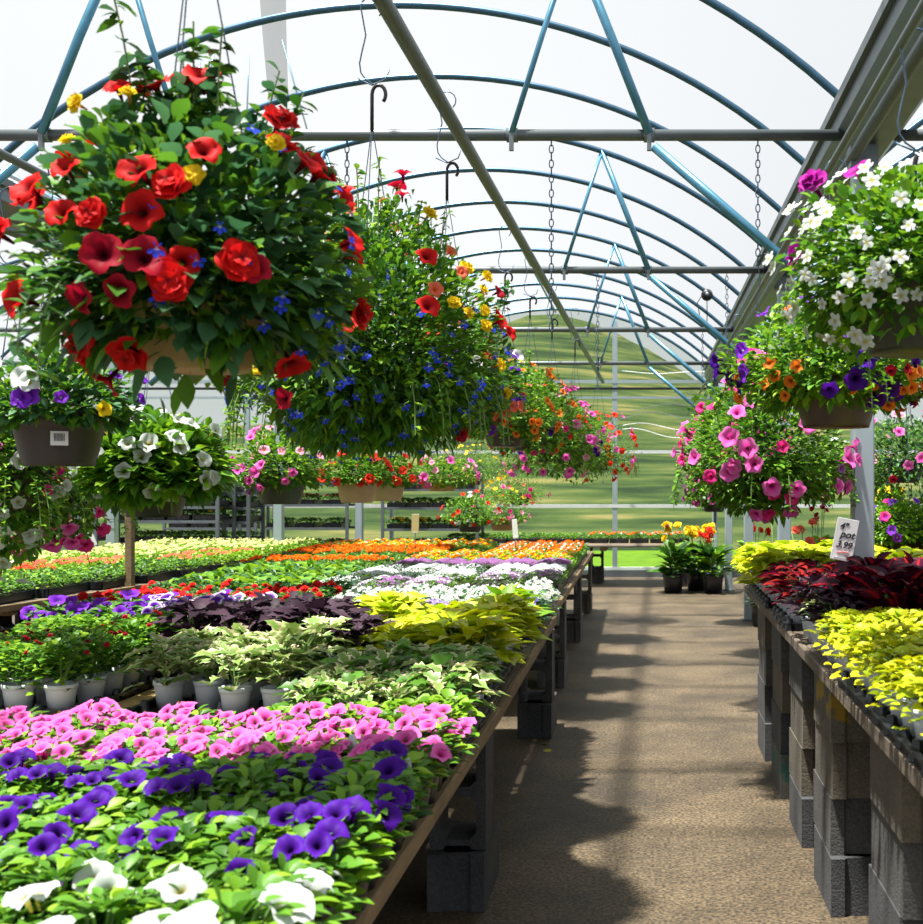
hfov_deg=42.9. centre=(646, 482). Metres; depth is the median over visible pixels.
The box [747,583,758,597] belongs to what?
tray
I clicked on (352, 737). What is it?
plant tag
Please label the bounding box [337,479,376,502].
pot
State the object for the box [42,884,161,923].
petunia
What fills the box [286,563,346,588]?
potted plant
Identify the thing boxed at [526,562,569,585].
flowers
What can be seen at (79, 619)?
herb
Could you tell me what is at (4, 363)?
roof truss
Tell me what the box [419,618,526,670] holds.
vine
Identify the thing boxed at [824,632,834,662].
pot
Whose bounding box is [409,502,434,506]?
tray
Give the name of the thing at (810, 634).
pot
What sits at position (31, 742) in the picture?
petunia
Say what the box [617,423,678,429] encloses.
film wrinkle
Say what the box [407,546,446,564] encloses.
flowers
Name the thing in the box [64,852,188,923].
petunia
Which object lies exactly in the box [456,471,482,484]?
pot
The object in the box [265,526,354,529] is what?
shelf
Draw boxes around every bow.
[0,1,804,165]
[0,167,58,200]
[0,334,29,357]
[1,253,54,265]
[241,73,780,212]
[287,167,748,274]
[315,126,761,247]
[347,226,730,313]
[368,200,739,295]
[368,274,716,339]
[373,282,712,350]
[378,248,723,326]
[464,296,707,358]
[478,308,703,366]
[699,0,837,98]
[794,227,881,280]
[881,144,922,172]
[883,116,922,156]
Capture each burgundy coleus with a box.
[809,552,911,621]
[810,555,867,586]
[823,571,852,598]
[829,559,907,603]
[832,566,922,610]
[846,565,922,619]
[885,550,922,568]
[898,562,922,570]
[908,576,922,610]
[911,558,922,566]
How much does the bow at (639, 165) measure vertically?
1.016 m
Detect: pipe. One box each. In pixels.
[0,148,116,210]
[372,0,604,383]
[687,0,922,413]
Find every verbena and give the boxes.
[0,629,36,672]
[0,635,19,674]
[0,635,43,705]
[0,639,59,708]
[0,655,12,681]
[2,638,38,692]
[9,633,82,705]
[10,622,50,640]
[12,636,107,708]
[24,630,65,640]
[36,632,101,680]
[49,625,90,650]
[49,628,132,703]
[78,630,144,697]
[83,622,135,666]
[94,614,164,690]
[112,610,176,682]
[420,598,448,604]
[518,603,539,643]
[529,597,554,639]
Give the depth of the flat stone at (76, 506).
13.20 m
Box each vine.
[109,632,214,709]
[143,597,235,665]
[157,638,217,695]
[162,624,238,677]
[166,600,244,636]
[166,640,231,709]
[190,644,273,712]
[193,627,265,684]
[196,603,272,670]
[203,597,275,634]
[212,634,279,708]
[213,623,273,666]
[231,633,325,712]
[233,598,309,648]
[236,622,335,702]
[237,591,280,617]
[237,619,306,676]
[241,630,303,684]
[253,601,305,628]
[257,599,359,671]
[266,590,332,620]
[267,623,357,691]
[269,677,347,709]
[283,597,382,638]
[284,671,351,704]
[298,614,362,676]
[302,598,363,628]
[304,652,365,677]
[307,671,390,709]
[309,668,359,700]
[312,627,381,656]
[323,595,374,613]
[326,612,395,654]
[331,649,375,677]
[334,645,378,673]
[334,671,400,700]
[340,666,398,699]
[349,632,416,653]
[353,650,413,678]
[354,591,424,621]
[357,600,418,620]
[358,621,424,652]
[361,643,412,670]
[366,669,428,698]
[370,590,433,612]
[370,682,429,708]
[371,618,435,632]
[371,638,423,669]
[380,661,422,692]
[393,612,424,622]
[395,631,438,660]
[395,652,508,714]
[397,619,472,645]
[398,609,438,617]
[399,646,447,682]
[399,670,483,715]
[400,612,436,621]
[400,655,433,672]
[407,641,444,657]
[412,652,502,713]
[415,607,443,612]
[419,608,464,622]
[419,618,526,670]
[423,614,525,669]
[424,648,504,713]
[431,603,457,610]
[442,644,507,703]
[444,598,477,610]
[444,641,506,698]
[454,606,532,670]
[457,602,542,663]
[462,616,521,679]
[464,592,552,649]
[465,605,532,665]
[476,583,539,645]
[476,593,544,649]
[486,581,554,643]
[730,542,774,583]
[731,541,769,572]
[731,544,779,586]
[732,547,791,593]
[733,548,801,600]
[735,548,779,588]
[738,543,794,591]
[743,568,769,596]
[768,540,815,545]
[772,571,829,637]
[779,542,803,549]
[783,548,828,561]
[785,546,826,554]
[785,549,835,568]
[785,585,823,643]
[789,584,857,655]
[799,599,839,648]
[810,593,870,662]
[811,545,825,549]
[814,552,839,566]
[816,539,833,546]
[821,613,857,669]
[874,544,890,550]
[874,545,885,551]
[874,550,894,558]
[879,546,917,554]
[879,548,922,557]
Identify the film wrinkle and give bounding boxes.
[617,370,704,373]
[617,403,706,411]
[617,412,724,419]
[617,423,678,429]
[620,428,683,437]
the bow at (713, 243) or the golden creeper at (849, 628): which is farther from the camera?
the bow at (713, 243)
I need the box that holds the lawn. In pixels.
[20,550,737,566]
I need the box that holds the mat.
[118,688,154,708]
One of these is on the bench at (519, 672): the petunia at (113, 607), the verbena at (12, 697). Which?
the petunia at (113, 607)
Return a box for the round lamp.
[697,289,712,333]
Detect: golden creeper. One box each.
[804,607,881,669]
[813,614,882,671]
[821,622,880,678]
[824,622,922,702]
[828,630,905,692]
[842,635,922,709]
[850,645,922,725]
[863,606,909,622]
[865,655,922,739]
[866,608,922,635]
[869,657,918,738]
[873,617,922,649]
[877,666,922,735]
[891,634,922,679]
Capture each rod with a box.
[246,55,249,108]
[287,56,307,128]
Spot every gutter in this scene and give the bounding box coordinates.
[0,179,374,354]
[704,0,922,382]
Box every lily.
[646,521,695,592]
[675,522,716,590]
[689,526,735,593]
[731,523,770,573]
[745,596,757,626]
[791,518,826,544]
[796,505,833,543]
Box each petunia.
[0,706,49,730]
[0,716,26,735]
[0,728,38,749]
[0,733,13,746]
[0,741,10,751]
[0,746,47,770]
[0,746,51,787]
[0,761,75,799]
[0,771,34,800]
[0,786,36,806]
[0,794,65,840]
[0,801,36,847]
[0,832,71,918]
[0,847,50,919]
[0,856,123,923]
[0,881,90,923]
[5,713,54,743]
[8,801,115,883]
[11,736,58,757]
[19,741,99,793]
[20,595,82,622]
[27,722,81,742]
[33,792,84,811]
[36,839,160,923]
[37,756,91,797]
[39,915,75,923]
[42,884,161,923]
[45,729,124,760]
[50,596,92,611]
[50,707,116,757]
[55,768,117,818]
[59,789,141,853]
[61,603,102,617]
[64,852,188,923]
[65,748,147,798]
[65,769,159,823]
[70,697,138,729]
[77,746,146,764]
[82,597,107,611]
[84,601,141,617]
[88,818,164,878]
[90,760,194,822]
[91,728,135,746]
[94,735,170,754]
[95,719,154,735]
[98,589,150,615]
[113,826,223,909]
[114,871,231,920]
[121,769,225,818]
[121,805,185,867]
[122,725,176,750]
[125,711,158,724]
[126,908,175,923]
[128,600,168,616]
[134,747,178,761]
[135,806,251,886]
[138,713,190,738]
[138,734,204,763]
[144,591,185,610]
[147,700,216,730]
[150,752,209,772]
[151,765,251,811]
[156,883,323,923]
[160,900,234,923]
[161,596,193,610]
[161,863,248,912]
[168,723,221,738]
[179,738,240,767]
[181,726,261,758]
[183,715,245,737]
[183,797,247,864]
[187,864,354,923]
[191,754,250,789]
[191,841,275,897]
[195,593,235,605]
[202,710,246,732]
[204,802,312,866]
[207,759,302,803]
[207,790,275,808]
[212,589,244,599]
[217,729,253,736]
[222,594,264,605]
[226,741,279,757]
[227,708,287,728]
[229,851,362,920]
[230,729,306,757]
[233,749,316,788]
[239,591,277,600]
[246,796,309,836]
[246,816,380,921]
[254,707,291,729]
[258,719,309,751]
[261,778,332,802]
[267,757,359,796]
[268,795,395,923]
[275,717,317,744]
[276,699,345,731]
[283,745,316,758]
[287,730,352,755]
[294,784,414,914]
[295,749,357,768]
[309,726,348,745]
[311,716,356,732]
[312,769,421,891]
[318,702,379,730]
[329,734,374,757]
[330,717,401,743]
[332,756,433,872]
[342,740,437,852]
[347,729,459,831]
[356,705,411,724]
[378,721,390,729]
[391,702,478,780]
[391,733,457,818]
[392,711,470,804]
[406,708,474,791]
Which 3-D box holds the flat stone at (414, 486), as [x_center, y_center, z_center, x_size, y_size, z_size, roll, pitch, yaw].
[-3.242,0.007,16.608,0.371,0.151,0.596,0,0,0]
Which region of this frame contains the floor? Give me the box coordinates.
[12,577,868,923]
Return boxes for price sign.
[80,531,96,565]
[411,514,418,548]
[512,519,517,550]
[830,517,858,560]
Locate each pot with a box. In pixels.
[0,675,25,705]
[1,681,35,708]
[12,410,104,465]
[15,670,34,692]
[21,899,51,916]
[32,675,62,705]
[44,681,78,708]
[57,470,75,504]
[74,674,106,703]
[94,667,124,697]
[117,661,139,690]
[125,277,268,374]
[125,493,186,516]
[129,656,157,682]
[153,677,185,709]
[166,659,179,676]
[178,671,208,695]
[193,678,225,709]
[217,671,243,684]
[219,684,252,712]
[236,678,265,708]
[256,473,307,503]
[260,684,292,712]
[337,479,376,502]
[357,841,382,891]
[373,481,403,500]
[392,826,404,852]
[404,787,422,831]
[411,760,441,804]
[416,770,432,818]
[428,477,459,490]
[437,764,443,791]
[442,740,452,780]
[449,738,459,767]
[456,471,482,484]
[456,517,483,531]
[486,423,526,446]
[491,517,515,530]
[509,492,528,504]
[515,436,546,450]
[539,442,567,462]
[566,448,588,467]
[587,453,609,469]
[662,573,683,592]
[686,571,706,590]
[702,574,723,593]
[703,502,723,511]
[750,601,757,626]
[768,585,782,600]
[781,596,805,613]
[785,599,805,617]
[789,606,805,622]
[793,373,879,428]
[800,612,809,637]
[805,616,814,643]
[811,621,820,648]
[817,627,841,655]
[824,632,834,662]
[833,639,838,669]
[836,649,844,669]
[843,650,851,671]
[849,270,922,358]
[849,653,862,678]
[857,660,872,692]
[866,666,879,702]
[876,674,893,709]
[888,690,902,725]
[898,696,918,738]
[911,704,922,739]
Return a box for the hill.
[0,314,922,550]
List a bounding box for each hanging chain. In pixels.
[344,140,349,184]
[549,140,553,330]
[596,273,598,389]
[701,332,703,386]
[725,274,728,337]
[755,140,760,264]
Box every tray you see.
[0,589,33,604]
[0,671,172,717]
[14,582,87,597]
[71,576,124,589]
[120,536,151,542]
[120,570,174,583]
[123,693,310,717]
[142,536,172,541]
[163,566,210,577]
[167,514,201,519]
[168,536,200,541]
[192,514,229,519]
[192,536,229,540]
[193,500,229,505]
[201,561,239,570]
[230,487,251,491]
[230,502,260,506]
[230,515,260,520]
[230,536,260,540]
[268,522,297,526]
[295,522,323,526]
[300,499,323,503]
[322,499,349,503]
[322,522,349,526]
[349,579,397,586]
[387,502,412,506]
[387,523,411,527]
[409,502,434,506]
[409,523,434,527]
[432,502,454,506]
[432,523,454,527]
[433,579,476,586]
[447,537,468,540]
[449,573,486,584]
[455,485,475,488]
[459,717,481,755]
[470,695,495,724]
[476,579,522,586]
[486,665,510,695]
[487,537,507,542]
[497,645,524,671]
[508,537,528,542]
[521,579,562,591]
[528,537,547,542]
[530,573,567,585]
[548,537,569,542]
[569,537,588,542]
[589,537,608,542]
[609,537,628,542]
[630,537,648,542]
[650,537,667,542]
[671,537,688,542]
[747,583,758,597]
[754,589,776,607]
[770,605,784,621]
[777,612,802,630]
[837,670,890,720]
[871,705,922,774]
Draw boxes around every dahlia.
[77,591,109,603]
[91,591,117,606]
[101,589,135,601]
[139,585,159,593]
[142,588,168,594]
[147,580,177,590]
[152,587,174,594]
[157,588,186,596]
[166,586,191,590]
[179,590,199,595]
[182,582,214,593]
[193,590,216,595]
[201,585,233,594]
[221,578,249,590]
[232,591,255,598]
[233,587,254,592]
[245,586,262,591]
[251,583,272,591]
[261,590,285,600]
[262,588,279,594]
[273,583,292,589]
[279,587,298,594]
[279,594,289,600]
[282,588,321,598]
[295,584,312,589]
[299,585,324,596]
[301,581,312,586]
[308,587,331,598]
[309,580,341,598]
[322,582,345,595]
[326,579,352,592]
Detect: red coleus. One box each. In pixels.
[754,560,804,606]
[758,563,816,617]
[761,562,810,613]
[764,568,824,622]
[765,568,788,610]
[792,558,827,567]
[798,564,834,585]
[821,560,840,569]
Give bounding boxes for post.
[106,362,118,595]
[125,514,134,585]
[273,402,283,550]
[355,435,363,541]
[712,380,717,573]
[722,367,734,590]
[741,334,754,620]
[775,276,792,540]
[846,143,878,558]
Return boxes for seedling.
[265,704,292,714]
[306,705,330,728]
[344,700,381,720]
[381,697,416,722]
[412,688,484,767]
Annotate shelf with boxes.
[120,505,231,508]
[120,519,231,522]
[165,526,265,529]
[225,506,261,509]
[225,520,261,523]
[230,492,257,494]
[265,503,354,506]
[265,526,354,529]
[384,507,475,509]
[384,528,459,530]
[404,489,480,490]
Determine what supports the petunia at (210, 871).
on the bench at (401, 860)
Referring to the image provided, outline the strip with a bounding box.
[260,0,288,104]
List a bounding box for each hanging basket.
[0,0,388,419]
[0,169,155,465]
[0,186,91,583]
[0,258,140,559]
[54,371,243,518]
[217,0,518,469]
[224,425,334,503]
[318,450,395,502]
[353,451,424,500]
[385,91,532,444]
[408,442,480,490]
[437,439,502,531]
[437,442,508,486]
[467,225,569,446]
[470,449,532,530]
[472,257,588,456]
[493,459,550,506]
[498,283,605,478]
[531,308,619,485]
[558,329,641,482]
[670,253,861,527]
[671,314,793,484]
[676,360,758,476]
[681,378,732,511]
[709,159,922,428]
[760,28,922,379]
[804,432,849,482]
[809,439,844,496]
[874,404,922,549]
[874,405,922,499]
[874,415,905,526]
[874,432,895,487]
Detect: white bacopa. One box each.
[335,592,359,600]
[345,586,369,599]
[354,588,373,595]
[369,586,395,594]
[396,588,411,593]
[402,582,427,593]
[419,590,442,599]
[424,588,445,595]
[424,589,445,599]
[428,585,447,596]
[432,584,451,598]
[439,598,458,602]
[441,590,466,601]
[441,595,462,601]
[444,585,471,599]
[453,583,475,597]
[460,595,475,601]
[465,587,491,600]
[469,585,490,595]
[522,576,559,618]
[522,586,556,626]
[524,579,562,622]
[524,584,555,628]
[525,588,550,609]
[530,585,557,622]
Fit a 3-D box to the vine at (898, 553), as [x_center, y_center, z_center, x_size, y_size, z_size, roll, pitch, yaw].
[1.209,0.449,5.554,0.362,0.272,0.325,0,0,41]
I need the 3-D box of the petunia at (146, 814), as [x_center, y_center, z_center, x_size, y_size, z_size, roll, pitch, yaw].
[-0.887,0.674,2.063,0.174,0.180,0.172,0,0,-31]
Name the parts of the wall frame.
rail, rail, rail, rail, rail, rail, sill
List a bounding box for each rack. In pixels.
[54,504,119,606]
[120,480,235,544]
[162,466,269,538]
[222,465,264,540]
[260,460,354,540]
[381,465,483,539]
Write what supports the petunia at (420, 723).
on the bench at (401, 860)
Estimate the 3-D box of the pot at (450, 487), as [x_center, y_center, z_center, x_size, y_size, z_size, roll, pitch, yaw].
[-2.032,0.010,11.400,0.347,0.139,0.347,0,0,0]
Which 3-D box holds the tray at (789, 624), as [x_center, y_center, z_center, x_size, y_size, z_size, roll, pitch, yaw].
[0.825,0.570,4.750,0.546,0.048,0.286,0,0,0]
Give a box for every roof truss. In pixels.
[0,0,844,293]
[0,327,38,331]
[2,361,46,364]
[148,150,767,385]
[307,243,733,406]
[463,296,716,424]
[894,129,922,140]
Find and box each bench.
[0,578,192,615]
[111,706,501,923]
[155,616,556,715]
[459,551,592,615]
[499,543,687,550]
[743,584,922,796]
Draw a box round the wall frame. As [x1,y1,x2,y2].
[120,321,922,576]
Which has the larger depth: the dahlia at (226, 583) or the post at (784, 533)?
the post at (784, 533)
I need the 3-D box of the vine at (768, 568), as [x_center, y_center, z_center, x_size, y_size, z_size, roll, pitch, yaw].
[0.630,0.468,5.722,0.320,0.234,0.332,0,0,0]
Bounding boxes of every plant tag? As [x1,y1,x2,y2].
[347,734,356,751]
[405,758,411,786]
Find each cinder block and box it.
[0,610,30,631]
[427,821,498,911]
[429,733,492,849]
[517,692,556,738]
[518,629,554,701]
[537,652,567,687]
[538,600,565,658]
[559,616,582,641]
[566,575,581,619]
[573,594,591,612]
[574,558,591,594]
[590,548,603,568]
[592,568,603,582]
[666,570,686,582]
[758,608,771,649]
[758,673,772,721]
[758,709,771,760]
[759,642,772,685]
[771,697,790,753]
[772,624,788,671]
[772,738,789,798]
[773,662,790,712]
[789,644,813,701]
[789,727,814,795]
[789,774,814,847]
[791,687,814,748]
[813,769,871,854]
[814,672,869,742]
[814,824,871,916]
[815,721,869,798]
[869,864,922,923]
[870,737,922,842]
[872,802,922,919]
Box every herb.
[10,620,53,635]
[29,617,71,625]
[44,620,86,632]
[46,612,89,622]
[67,617,104,626]
[85,622,114,653]
[100,611,133,621]
[100,616,132,661]
[121,619,154,654]
[147,610,170,650]
[147,616,191,676]

